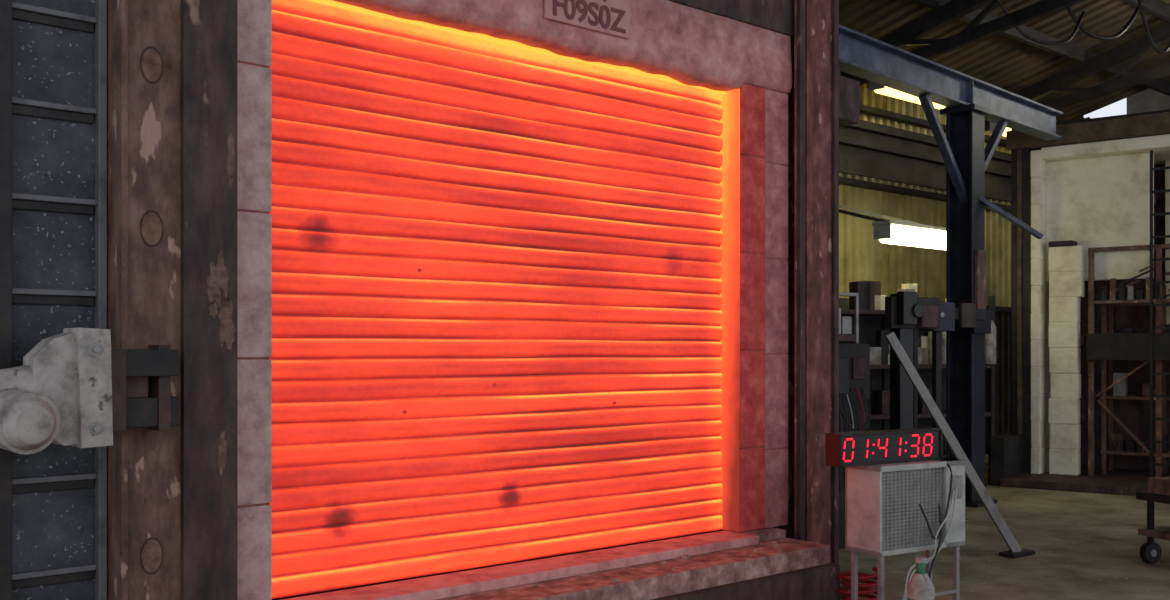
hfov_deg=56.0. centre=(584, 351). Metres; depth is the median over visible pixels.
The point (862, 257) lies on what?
wall
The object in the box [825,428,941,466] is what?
timer
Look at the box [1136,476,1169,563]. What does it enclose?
trolley
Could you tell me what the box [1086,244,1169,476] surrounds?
rack
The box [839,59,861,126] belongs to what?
box
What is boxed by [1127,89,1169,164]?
wall
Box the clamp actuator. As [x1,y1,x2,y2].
[0,328,178,454]
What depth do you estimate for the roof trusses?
14.39 m
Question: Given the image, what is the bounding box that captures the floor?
[839,454,1169,599]
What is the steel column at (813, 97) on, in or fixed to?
on the floor
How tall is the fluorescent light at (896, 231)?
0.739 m
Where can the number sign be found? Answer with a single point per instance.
(611, 17)
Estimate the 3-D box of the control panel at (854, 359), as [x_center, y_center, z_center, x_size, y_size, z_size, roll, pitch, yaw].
[2.173,0.575,9.276,0.460,2.150,0.358,0,0,-25]
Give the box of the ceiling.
[839,0,1169,121]
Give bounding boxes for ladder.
[1150,150,1169,476]
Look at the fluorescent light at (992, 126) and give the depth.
16.40 m
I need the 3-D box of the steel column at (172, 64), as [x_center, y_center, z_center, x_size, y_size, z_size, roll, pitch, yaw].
[-1.831,-0.640,4.854,0.495,3.820,0.360,0,0,-41]
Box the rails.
[839,104,1010,311]
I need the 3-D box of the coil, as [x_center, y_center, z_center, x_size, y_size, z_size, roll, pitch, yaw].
[1.792,1.533,7.199,0.310,0.221,0.317,0,0,0]
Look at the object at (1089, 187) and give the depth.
13.95 m
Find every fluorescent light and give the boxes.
[839,205,945,249]
[869,82,944,108]
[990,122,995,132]
[1002,127,1010,136]
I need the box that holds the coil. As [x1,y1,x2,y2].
[837,567,876,599]
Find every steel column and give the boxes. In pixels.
[107,0,236,599]
[774,0,838,564]
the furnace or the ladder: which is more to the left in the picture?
the furnace
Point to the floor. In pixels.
(1086, 546)
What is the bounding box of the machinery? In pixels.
[839,281,995,484]
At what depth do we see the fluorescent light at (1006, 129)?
16.34 m
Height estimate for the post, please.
2.160 m
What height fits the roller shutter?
3.117 m
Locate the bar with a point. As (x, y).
(1014, 551)
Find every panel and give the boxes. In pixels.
[0,0,106,599]
[839,292,870,548]
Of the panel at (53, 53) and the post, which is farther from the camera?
the post
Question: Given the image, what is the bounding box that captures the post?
[885,291,939,429]
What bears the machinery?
on the floor
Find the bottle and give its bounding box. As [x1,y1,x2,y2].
[907,556,934,599]
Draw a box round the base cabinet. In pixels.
[845,456,964,599]
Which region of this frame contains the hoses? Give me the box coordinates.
[996,0,1169,53]
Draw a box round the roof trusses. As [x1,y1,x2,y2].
[840,0,1169,131]
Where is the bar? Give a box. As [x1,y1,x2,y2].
[885,332,1034,557]
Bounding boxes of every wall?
[839,84,1010,454]
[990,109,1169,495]
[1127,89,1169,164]
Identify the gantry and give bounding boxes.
[839,24,1062,507]
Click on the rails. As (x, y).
(866, 148)
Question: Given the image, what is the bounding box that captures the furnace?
[237,0,839,599]
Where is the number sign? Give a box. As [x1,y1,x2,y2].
[544,0,629,38]
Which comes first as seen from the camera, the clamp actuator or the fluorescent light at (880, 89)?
the clamp actuator
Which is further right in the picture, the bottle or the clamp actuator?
the bottle
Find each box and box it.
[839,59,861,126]
[919,302,985,516]
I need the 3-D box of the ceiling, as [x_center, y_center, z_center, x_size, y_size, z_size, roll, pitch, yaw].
[5.126,-5.401,8.008,25.000,3.378,13.351,0,0,-41]
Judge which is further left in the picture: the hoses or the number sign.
the number sign
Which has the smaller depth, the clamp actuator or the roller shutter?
the clamp actuator
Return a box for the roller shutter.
[269,0,722,598]
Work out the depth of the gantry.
11.93 m

